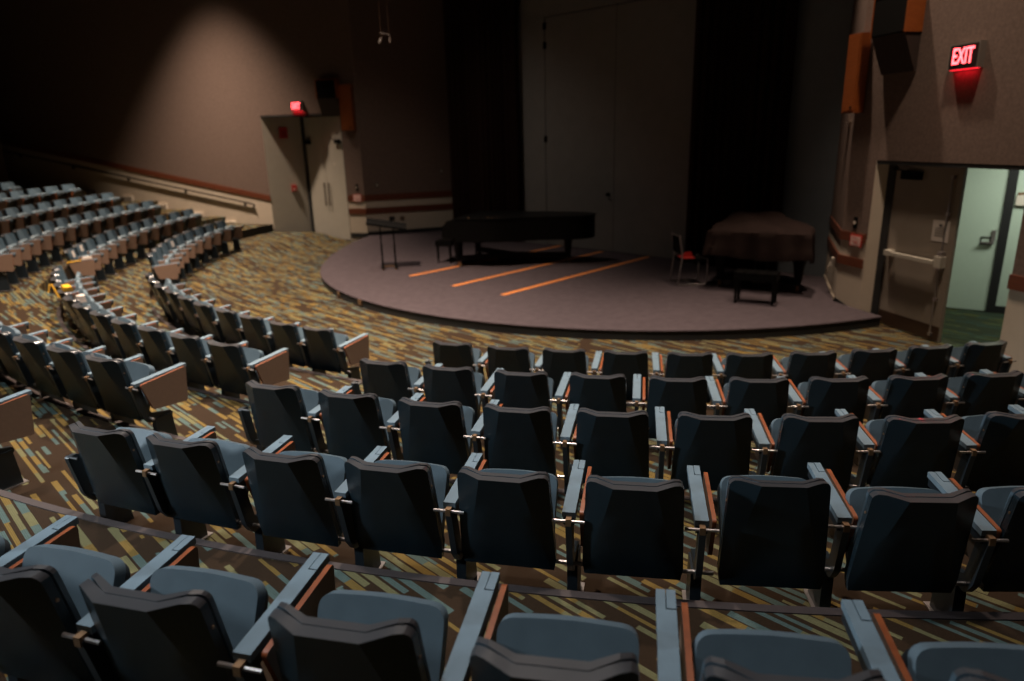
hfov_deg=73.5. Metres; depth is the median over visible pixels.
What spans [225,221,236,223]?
step light
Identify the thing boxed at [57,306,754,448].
step
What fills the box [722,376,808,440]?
seat
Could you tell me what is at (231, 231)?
seat
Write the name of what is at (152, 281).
seat
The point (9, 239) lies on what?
seat
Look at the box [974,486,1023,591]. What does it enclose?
seat
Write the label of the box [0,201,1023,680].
floor
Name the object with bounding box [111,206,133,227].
seat
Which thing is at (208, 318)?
seat
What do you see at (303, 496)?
seat
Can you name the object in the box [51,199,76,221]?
seat
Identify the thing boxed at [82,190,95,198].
floor
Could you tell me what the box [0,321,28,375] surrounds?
seat
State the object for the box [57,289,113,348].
seat
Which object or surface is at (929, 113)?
wall
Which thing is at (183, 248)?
seat
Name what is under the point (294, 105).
exit sign
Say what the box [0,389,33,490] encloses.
seat
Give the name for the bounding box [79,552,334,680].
seat
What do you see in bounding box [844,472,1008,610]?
seat
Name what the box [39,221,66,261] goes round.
seat
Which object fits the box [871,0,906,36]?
grille
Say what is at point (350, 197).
trim
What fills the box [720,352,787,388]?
seat
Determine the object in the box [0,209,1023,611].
floor
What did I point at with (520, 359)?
seat
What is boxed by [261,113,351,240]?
door frame
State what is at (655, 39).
door
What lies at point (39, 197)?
seat
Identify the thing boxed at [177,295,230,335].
seat
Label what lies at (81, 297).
crumpled paper
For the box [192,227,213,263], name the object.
seat
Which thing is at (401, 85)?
wall
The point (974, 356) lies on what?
seat
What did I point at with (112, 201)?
seat
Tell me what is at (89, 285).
seat
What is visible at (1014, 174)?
door frame
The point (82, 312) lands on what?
seat
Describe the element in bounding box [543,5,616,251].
door
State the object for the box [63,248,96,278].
seat
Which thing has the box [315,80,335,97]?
grille
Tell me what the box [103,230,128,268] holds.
seat
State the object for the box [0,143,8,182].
wall
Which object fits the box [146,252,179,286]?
seat
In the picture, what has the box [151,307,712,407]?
step
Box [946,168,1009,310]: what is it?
door
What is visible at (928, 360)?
seat
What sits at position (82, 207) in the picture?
seat
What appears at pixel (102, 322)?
seat
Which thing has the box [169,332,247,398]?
seat
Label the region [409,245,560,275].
floor strip
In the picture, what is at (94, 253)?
seat
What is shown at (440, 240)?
cushion
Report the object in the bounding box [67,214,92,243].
seat
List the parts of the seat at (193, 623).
seat, link rod, armrest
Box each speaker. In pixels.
[314,79,339,116]
[338,84,355,130]
[841,32,871,112]
[870,0,925,74]
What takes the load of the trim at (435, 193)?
attached to the wall at (401, 85)
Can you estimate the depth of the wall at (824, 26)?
12.00 m
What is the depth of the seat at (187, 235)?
14.67 m
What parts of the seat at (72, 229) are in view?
seat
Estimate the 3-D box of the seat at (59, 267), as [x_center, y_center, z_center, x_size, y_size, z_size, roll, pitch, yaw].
[-6.663,-0.775,10.519,0.534,0.750,0.661,-10,19,-28]
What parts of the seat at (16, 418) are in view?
armrest, foot plate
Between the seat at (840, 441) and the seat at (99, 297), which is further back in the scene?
the seat at (99, 297)
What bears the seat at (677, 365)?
on the floor at (277, 275)
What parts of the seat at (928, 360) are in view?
seat, armrest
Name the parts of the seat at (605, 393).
link rod, armrest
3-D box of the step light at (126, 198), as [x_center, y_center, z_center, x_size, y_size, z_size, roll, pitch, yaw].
[-11.614,-4.282,20.737,0.380,0.160,0.054,3,17,15]
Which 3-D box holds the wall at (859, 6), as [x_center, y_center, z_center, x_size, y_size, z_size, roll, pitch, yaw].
[5.248,-5.559,10.047,0.200,10.000,2.288,4,17,19]
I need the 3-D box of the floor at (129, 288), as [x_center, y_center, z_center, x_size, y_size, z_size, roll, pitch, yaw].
[-3.240,-0.649,11.134,6.887,0.485,20.898,-16,22,-40]
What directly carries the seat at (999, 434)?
on the floor at (30, 301)
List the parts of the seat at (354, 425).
seat, link rod, armrest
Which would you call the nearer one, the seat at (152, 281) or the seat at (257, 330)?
the seat at (257, 330)
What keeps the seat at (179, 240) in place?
on the floor at (277, 275)
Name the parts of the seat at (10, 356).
seat, armrest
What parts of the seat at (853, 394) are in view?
seat, armrest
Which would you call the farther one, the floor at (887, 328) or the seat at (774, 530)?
the floor at (887, 328)
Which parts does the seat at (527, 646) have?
seat, armrest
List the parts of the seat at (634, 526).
seat, foot plate, pivot rod, armrest, link rod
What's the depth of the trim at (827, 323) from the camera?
9.35 m
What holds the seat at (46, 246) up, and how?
on the floor at (30, 301)
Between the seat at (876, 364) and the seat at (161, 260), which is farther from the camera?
the seat at (161, 260)
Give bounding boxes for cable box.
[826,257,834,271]
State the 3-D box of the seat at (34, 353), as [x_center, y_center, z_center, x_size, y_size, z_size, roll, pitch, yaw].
[-3.887,0.300,5.966,0.571,0.750,0.534,9,20,33]
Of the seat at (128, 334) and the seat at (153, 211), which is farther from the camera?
the seat at (153, 211)
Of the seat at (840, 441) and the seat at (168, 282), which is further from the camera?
the seat at (168, 282)
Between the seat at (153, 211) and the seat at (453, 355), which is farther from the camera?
the seat at (153, 211)
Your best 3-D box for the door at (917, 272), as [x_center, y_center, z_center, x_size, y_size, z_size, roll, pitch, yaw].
[5.237,-1.155,8.919,0.155,2.165,1.085,-5,17,-11]
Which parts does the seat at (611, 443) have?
armrest, link rod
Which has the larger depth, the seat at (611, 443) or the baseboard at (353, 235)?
the baseboard at (353, 235)
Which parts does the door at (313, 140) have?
handle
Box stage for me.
[321,230,879,340]
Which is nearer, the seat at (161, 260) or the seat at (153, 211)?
the seat at (161, 260)
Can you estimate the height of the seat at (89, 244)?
0.750 m
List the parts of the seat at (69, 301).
seat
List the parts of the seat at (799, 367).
seat, armrest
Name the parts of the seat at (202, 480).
seat, link rod, pivot rod, armrest, foot plate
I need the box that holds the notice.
[931,220,950,242]
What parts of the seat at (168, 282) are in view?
seat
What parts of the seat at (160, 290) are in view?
seat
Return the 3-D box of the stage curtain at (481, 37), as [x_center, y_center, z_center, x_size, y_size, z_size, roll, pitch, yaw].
[-0.797,-7.391,16.557,2.530,9.825,0.184,14,23,43]
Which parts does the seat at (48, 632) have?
seat, link rod, armrest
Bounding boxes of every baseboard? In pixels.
[351,227,441,237]
[824,275,833,298]
[833,297,846,305]
[994,306,1005,312]
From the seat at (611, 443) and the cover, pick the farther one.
the cover
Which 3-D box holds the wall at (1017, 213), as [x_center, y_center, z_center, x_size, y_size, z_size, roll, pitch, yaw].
[8.032,-1.577,9.204,5.800,2.700,0.100,9,19,32]
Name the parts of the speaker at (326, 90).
panel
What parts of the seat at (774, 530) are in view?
seat, foot plate, armrest, pivot rod, link rod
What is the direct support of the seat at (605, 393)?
on the floor at (129, 288)
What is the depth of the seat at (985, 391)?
4.84 m
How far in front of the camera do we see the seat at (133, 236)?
14.45 m
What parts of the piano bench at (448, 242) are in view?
leg, frame, leg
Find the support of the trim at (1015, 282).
attached to the wall at (929, 113)
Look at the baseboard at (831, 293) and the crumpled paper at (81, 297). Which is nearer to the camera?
the crumpled paper at (81, 297)
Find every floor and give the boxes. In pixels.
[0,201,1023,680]
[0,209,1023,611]
[0,217,976,496]
[52,224,866,446]
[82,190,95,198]
[151,232,923,404]
[876,323,954,347]
[941,308,1004,346]
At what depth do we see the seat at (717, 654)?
1.81 m
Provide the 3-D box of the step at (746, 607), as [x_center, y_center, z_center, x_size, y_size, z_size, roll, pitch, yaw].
[-1.654,0.611,4.894,16.182,0.041,2.802,5,18,21]
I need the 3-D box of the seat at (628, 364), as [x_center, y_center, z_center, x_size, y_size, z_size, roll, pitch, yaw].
[1.149,0.402,6.568,0.571,0.750,0.534,1,17,9]
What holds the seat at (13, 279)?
on the floor at (30, 301)
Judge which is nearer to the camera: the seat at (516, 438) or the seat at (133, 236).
the seat at (516, 438)
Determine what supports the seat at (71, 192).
on the floor at (19, 522)
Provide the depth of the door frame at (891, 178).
9.30 m
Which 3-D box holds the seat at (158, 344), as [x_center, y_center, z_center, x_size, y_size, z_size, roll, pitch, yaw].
[-3.377,0.192,6.947,0.571,0.750,0.534,10,20,33]
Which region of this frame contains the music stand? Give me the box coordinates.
[366,218,405,269]
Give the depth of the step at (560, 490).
5.68 m
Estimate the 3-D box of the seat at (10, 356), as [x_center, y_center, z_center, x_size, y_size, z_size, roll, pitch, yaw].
[-4.359,0.225,6.264,0.571,0.750,0.534,10,20,35]
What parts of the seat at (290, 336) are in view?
seat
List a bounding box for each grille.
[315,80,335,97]
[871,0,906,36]
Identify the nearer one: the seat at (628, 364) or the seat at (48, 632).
the seat at (48, 632)
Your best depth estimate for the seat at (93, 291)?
9.44 m
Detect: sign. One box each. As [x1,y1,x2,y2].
[48,284,59,297]
[289,101,303,111]
[947,40,986,70]
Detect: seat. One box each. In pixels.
[0,182,22,197]
[0,193,16,216]
[0,211,15,234]
[0,233,33,278]
[0,237,23,284]
[0,248,15,291]
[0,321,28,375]
[0,325,47,391]
[0,331,72,403]
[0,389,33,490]
[0,515,80,680]
[0,535,199,680]
[3,207,30,230]
[8,190,33,212]
[12,229,43,272]
[13,335,105,414]
[19,204,45,236]
[25,188,50,209]
[26,225,54,266]
[35,202,60,224]
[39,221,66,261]
[43,186,66,207]
[46,344,143,424]
[50,271,95,291]
[50,276,99,331]
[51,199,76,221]
[51,265,93,285]
[53,218,79,256]
[53,282,105,339]
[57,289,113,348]
[60,184,83,204]
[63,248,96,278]
[63,295,123,356]
[65,421,216,539]
[67,197,91,219]
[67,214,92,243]
[72,243,103,286]
[72,302,136,358]
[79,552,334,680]
[81,238,110,280]
[82,211,106,238]
[83,195,106,216]
[85,353,187,434]
[89,310,158,359]
[92,234,119,274]
[96,208,119,240]
[99,193,121,213]
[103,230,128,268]
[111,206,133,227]
[111,318,183,364]
[116,226,139,263]
[125,203,147,224]
[128,222,151,258]
[137,325,213,390]
[140,201,161,221]
[141,218,163,252]
[144,272,185,322]
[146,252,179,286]
[146,432,295,553]
[148,278,191,328]
[150,247,181,284]
[154,215,175,242]
[154,283,201,335]
[156,243,185,283]
[164,239,190,278]
[165,289,214,337]
[167,212,188,235]
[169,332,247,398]
[172,234,197,273]
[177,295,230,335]
[181,209,204,234]
[182,231,204,267]
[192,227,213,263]
[193,301,249,343]
[203,223,224,258]
[207,339,289,395]
[214,220,244,254]
[215,307,273,343]
[238,380,353,453]
[239,313,300,366]
[242,446,390,568]
[268,571,507,680]
[269,320,333,373]
[302,325,368,379]
[318,389,426,459]
[344,453,487,580]
[351,358,442,411]
[397,397,503,474]
[422,364,503,424]
[425,340,497,385]
[457,460,591,590]
[470,589,693,680]
[483,403,578,493]
[487,345,543,377]
[494,369,570,439]
[542,347,603,397]
[569,372,645,433]
[576,407,673,483]
[582,465,718,599]
[602,350,663,400]
[646,375,727,438]
[664,352,725,404]
[670,409,777,490]
[691,599,912,680]
[717,462,857,607]
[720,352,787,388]
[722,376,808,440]
[768,409,880,493]
[780,350,850,387]
[797,375,887,423]
[837,347,909,385]
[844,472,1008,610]
[864,409,985,488]
[870,373,964,419]
[896,343,963,377]
[901,642,1023,680]
[947,369,1023,416]
[951,340,1016,376]
[962,404,1023,490]
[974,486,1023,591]
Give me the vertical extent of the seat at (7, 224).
0.750 m
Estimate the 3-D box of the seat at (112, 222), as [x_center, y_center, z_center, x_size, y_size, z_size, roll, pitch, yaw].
[-9.159,-2.626,15.692,0.534,0.750,0.571,-1,16,2]
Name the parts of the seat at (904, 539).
seat, foot plate, armrest, pivot rod, link rod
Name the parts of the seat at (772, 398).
seat, armrest, link rod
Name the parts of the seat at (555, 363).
seat, armrest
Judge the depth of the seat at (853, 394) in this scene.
4.83 m
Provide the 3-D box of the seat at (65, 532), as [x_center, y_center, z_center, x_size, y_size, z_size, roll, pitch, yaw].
[-1.976,0.927,2.476,0.661,0.750,0.534,4,17,19]
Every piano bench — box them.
[435,238,462,262]
[733,269,779,305]
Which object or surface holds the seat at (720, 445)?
on the floor at (30, 301)
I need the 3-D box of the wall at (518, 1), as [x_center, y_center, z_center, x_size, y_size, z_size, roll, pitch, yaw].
[-0.570,-7.552,17.320,0.200,10.000,3.050,-17,23,-42]
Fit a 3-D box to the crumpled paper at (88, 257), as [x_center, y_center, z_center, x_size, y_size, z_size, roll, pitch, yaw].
[-7.322,-1.415,11.825,0.140,0.052,0.063,-7,17,-18]
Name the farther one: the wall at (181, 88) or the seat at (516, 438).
the wall at (181, 88)
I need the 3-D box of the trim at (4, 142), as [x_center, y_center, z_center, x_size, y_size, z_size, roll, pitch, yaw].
[-14.643,-5.892,21.113,16.000,3.190,0.038,3,17,15]
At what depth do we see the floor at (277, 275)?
10.54 m
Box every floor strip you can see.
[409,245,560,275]
[451,251,601,285]
[500,256,647,294]
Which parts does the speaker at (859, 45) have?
panel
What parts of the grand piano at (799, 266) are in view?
leg, leg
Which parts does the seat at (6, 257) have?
seat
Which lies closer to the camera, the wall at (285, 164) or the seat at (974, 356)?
the seat at (974, 356)
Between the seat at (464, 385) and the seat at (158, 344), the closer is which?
the seat at (464, 385)
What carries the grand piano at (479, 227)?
on the stage
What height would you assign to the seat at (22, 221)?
0.750 m
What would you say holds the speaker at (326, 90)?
attached to the wall at (181, 88)
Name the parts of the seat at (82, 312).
seat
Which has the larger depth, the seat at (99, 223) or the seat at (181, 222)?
the seat at (181, 222)
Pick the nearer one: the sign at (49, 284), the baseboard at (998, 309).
the baseboard at (998, 309)
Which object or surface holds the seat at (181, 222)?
on the floor at (129, 288)
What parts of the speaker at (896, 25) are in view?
panel, panel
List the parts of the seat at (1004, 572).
seat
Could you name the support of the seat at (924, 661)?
on the floor at (19, 522)
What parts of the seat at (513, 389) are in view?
seat, armrest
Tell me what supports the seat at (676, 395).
on the floor at (129, 288)
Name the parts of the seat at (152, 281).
seat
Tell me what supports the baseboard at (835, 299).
attached to the wall at (929, 113)
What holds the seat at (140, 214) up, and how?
on the floor at (30, 301)
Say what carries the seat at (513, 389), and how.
on the floor at (129, 288)
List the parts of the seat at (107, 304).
seat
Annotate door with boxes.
[303,117,332,235]
[321,116,350,239]
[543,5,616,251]
[613,0,695,258]
[878,165,967,342]
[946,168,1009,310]
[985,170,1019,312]
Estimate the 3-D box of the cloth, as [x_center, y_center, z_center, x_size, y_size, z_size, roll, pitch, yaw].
[-5.602,-0.665,8.633,0.100,0.048,0.260,-15,21,-38]
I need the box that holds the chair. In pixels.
[670,232,708,285]
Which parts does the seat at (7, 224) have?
seat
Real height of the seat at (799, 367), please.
0.750 m
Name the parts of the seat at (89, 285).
seat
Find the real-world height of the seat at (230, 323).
0.750 m
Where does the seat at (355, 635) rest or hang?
on the floor at (19, 522)
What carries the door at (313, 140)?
in the wall at (181, 88)
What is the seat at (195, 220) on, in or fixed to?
on the floor at (129, 288)
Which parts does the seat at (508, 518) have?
seat, link rod, pivot rod, armrest, foot plate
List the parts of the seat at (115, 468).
frame, seat, link rod, armrest, foot plate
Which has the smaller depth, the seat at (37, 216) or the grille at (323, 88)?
the seat at (37, 216)
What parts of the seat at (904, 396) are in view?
seat, armrest, link rod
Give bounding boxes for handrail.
[2,150,254,207]
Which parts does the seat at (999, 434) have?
seat, armrest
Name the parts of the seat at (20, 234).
seat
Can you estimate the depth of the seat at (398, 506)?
3.14 m
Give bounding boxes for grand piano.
[442,211,595,265]
[714,255,806,291]
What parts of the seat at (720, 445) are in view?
armrest, link rod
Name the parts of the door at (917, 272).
kick plate, latch rod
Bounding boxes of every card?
[353,194,361,201]
[849,234,861,247]
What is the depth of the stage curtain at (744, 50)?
12.39 m
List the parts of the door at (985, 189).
lock plate, lever handle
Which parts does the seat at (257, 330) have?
seat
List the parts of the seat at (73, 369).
seat, armrest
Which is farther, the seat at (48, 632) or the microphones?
the microphones
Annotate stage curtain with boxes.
[442,0,521,241]
[685,0,799,270]
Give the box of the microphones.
[378,0,391,43]
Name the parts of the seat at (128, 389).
seat, armrest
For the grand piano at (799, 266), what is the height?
0.982 m
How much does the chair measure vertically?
0.860 m
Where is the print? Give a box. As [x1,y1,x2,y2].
[934,224,946,236]
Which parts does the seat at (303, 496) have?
seat, link rod, armrest, foot plate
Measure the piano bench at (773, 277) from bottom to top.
0.475 m
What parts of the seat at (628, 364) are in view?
armrest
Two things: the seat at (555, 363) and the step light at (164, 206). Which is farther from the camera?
the step light at (164, 206)
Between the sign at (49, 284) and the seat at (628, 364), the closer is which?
the seat at (628, 364)
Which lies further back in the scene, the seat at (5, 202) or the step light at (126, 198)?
the step light at (126, 198)
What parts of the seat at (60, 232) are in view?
seat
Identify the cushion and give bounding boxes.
[435,239,452,242]
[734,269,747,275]
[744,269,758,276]
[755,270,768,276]
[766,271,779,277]
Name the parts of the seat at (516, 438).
seat, link rod, armrest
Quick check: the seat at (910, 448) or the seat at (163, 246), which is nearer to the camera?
the seat at (910, 448)
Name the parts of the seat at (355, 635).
seat, armrest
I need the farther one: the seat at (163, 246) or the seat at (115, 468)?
the seat at (163, 246)
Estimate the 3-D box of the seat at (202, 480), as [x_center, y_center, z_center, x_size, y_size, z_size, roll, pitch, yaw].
[-1.503,0.790,3.629,0.571,0.750,0.534,4,17,19]
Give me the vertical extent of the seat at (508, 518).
0.750 m
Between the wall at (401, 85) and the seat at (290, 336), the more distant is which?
the wall at (401, 85)
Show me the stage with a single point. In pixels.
(641, 294)
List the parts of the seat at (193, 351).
seat, armrest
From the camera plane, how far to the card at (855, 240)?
9.82 m
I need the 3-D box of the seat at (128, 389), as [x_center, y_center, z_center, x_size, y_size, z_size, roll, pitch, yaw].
[-2.932,0.437,5.416,0.571,0.750,0.534,7,19,27]
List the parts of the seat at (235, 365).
seat, armrest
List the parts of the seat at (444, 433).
seat, link rod, armrest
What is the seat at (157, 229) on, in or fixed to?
on the floor at (129, 288)
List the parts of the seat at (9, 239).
seat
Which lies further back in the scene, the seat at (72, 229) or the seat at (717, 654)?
the seat at (72, 229)
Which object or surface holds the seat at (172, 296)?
on the floor at (277, 275)
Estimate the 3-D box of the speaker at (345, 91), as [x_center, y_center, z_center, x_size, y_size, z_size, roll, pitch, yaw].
[-4.356,-6.152,18.133,0.382,1.150,0.220,-2,16,0]
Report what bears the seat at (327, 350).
on the floor at (277, 275)
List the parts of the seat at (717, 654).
seat, armrest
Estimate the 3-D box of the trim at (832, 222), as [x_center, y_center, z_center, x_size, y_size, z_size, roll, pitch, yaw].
[5.258,-1.710,11.219,0.038,0.485,2.288,4,17,19]
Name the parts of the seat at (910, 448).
seat, armrest, link rod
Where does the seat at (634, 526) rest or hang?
on the floor at (40, 456)
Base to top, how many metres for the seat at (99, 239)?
0.750 m
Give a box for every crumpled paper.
[75,294,86,302]
[82,256,91,259]
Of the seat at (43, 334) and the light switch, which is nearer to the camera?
the seat at (43, 334)
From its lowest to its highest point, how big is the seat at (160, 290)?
0.750 m
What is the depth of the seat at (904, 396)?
4.82 m
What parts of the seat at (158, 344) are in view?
seat, armrest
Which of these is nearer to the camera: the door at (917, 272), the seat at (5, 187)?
the door at (917, 272)
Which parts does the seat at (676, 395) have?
armrest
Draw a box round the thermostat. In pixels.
[1015,192,1023,205]
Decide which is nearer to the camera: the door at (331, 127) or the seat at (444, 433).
the seat at (444, 433)
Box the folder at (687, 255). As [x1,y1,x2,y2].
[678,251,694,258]
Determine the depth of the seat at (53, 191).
16.95 m
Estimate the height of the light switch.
0.160 m
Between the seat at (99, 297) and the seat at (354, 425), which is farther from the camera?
the seat at (99, 297)
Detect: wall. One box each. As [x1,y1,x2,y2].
[0,0,367,240]
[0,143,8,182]
[261,116,311,231]
[348,0,452,231]
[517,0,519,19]
[517,0,853,276]
[825,0,867,296]
[835,0,1023,372]
[859,162,888,312]
[996,170,1023,306]
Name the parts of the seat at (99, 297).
seat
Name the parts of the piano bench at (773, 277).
leg, leg, frame, leg, leg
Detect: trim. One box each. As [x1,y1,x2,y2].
[0,139,270,200]
[320,239,880,331]
[347,195,365,213]
[365,191,452,213]
[827,216,841,260]
[837,230,1023,291]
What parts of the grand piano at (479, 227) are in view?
leg, lid, leg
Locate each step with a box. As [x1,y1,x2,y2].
[0,374,717,501]
[0,489,1023,620]
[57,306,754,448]
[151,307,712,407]
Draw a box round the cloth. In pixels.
[61,284,72,291]
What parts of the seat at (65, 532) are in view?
seat, armrest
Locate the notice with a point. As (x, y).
(938, 225)
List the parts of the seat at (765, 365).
armrest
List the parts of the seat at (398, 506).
seat, link rod, pivot rod, armrest, foot plate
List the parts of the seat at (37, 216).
seat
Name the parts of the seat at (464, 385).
seat, armrest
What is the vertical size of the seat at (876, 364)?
0.750 m
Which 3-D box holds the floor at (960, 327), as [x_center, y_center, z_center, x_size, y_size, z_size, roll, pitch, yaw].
[7.838,-0.091,9.052,4.736,0.046,5.400,-5,17,-11]
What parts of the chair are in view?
backrest, frame, seat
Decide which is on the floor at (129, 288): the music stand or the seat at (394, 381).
the seat at (394, 381)
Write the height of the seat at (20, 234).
0.750 m
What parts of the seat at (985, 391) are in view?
seat, armrest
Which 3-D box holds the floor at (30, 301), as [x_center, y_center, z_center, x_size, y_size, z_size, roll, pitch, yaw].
[-3.869,-0.684,10.529,7.202,0.463,22.670,-16,22,-41]
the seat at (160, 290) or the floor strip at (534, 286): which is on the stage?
the floor strip at (534, 286)
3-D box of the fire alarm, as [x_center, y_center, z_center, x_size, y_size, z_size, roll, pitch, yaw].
[-6.415,-5.826,19.245,0.220,0.300,0.056,-10,18,-26]
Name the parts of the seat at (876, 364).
seat, armrest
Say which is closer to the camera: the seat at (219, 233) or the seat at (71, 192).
the seat at (219, 233)
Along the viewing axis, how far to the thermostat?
9.59 m
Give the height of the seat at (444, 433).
0.750 m
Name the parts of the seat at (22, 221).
seat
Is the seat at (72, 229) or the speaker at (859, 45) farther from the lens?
the seat at (72, 229)
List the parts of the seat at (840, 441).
seat, armrest, link rod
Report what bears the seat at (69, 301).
on the floor at (129, 288)
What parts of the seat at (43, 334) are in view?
seat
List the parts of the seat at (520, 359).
seat, armrest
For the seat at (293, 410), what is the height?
0.750 m
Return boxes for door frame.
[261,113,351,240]
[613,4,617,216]
[871,160,1023,314]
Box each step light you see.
[121,196,133,200]
[157,204,167,208]
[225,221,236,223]
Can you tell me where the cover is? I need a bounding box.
[702,211,814,263]
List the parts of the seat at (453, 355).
frame, seat, armrest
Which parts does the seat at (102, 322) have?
seat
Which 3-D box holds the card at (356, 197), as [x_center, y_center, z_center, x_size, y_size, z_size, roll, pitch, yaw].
[-4.247,-3.909,18.826,0.240,0.200,0.012,3,17,15]
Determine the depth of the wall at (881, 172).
9.57 m
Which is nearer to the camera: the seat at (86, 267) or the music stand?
the seat at (86, 267)
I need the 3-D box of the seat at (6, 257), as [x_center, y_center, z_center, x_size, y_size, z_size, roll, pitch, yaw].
[-8.252,-1.208,11.114,0.534,0.750,0.571,-8,18,-21]
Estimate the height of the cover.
0.717 m
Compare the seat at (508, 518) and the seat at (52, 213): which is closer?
the seat at (508, 518)
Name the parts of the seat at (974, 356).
seat, armrest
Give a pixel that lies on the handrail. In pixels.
(19, 154)
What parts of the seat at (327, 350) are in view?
seat, armrest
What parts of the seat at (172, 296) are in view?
seat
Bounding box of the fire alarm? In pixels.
[278,127,287,137]
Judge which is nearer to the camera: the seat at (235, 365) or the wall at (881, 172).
the seat at (235, 365)
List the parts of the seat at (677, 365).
armrest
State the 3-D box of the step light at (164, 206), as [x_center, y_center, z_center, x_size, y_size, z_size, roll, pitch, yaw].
[-10.467,-3.994,20.508,0.380,0.160,0.054,3,17,15]
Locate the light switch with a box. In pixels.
[853,217,857,228]
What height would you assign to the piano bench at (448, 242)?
0.475 m
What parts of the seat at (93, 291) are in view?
seat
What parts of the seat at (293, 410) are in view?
frame, seat, link rod, armrest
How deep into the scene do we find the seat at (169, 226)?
16.03 m
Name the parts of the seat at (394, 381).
frame, seat, armrest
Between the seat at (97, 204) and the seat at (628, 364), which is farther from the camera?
the seat at (97, 204)
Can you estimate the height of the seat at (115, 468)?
0.750 m
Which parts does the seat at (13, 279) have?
seat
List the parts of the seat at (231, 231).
frame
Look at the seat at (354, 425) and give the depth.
4.36 m
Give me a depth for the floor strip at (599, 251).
13.48 m
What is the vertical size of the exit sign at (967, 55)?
0.286 m
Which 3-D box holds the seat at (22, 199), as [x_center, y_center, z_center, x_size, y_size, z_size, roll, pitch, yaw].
[-11.357,-3.103,15.971,0.534,0.750,0.571,-1,16,3]
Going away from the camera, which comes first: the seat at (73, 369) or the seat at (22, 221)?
the seat at (73, 369)
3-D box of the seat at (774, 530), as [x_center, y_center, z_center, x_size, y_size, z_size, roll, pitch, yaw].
[1.201,0.872,3.109,0.571,0.751,0.534,0,17,7]
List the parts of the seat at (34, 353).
seat, armrest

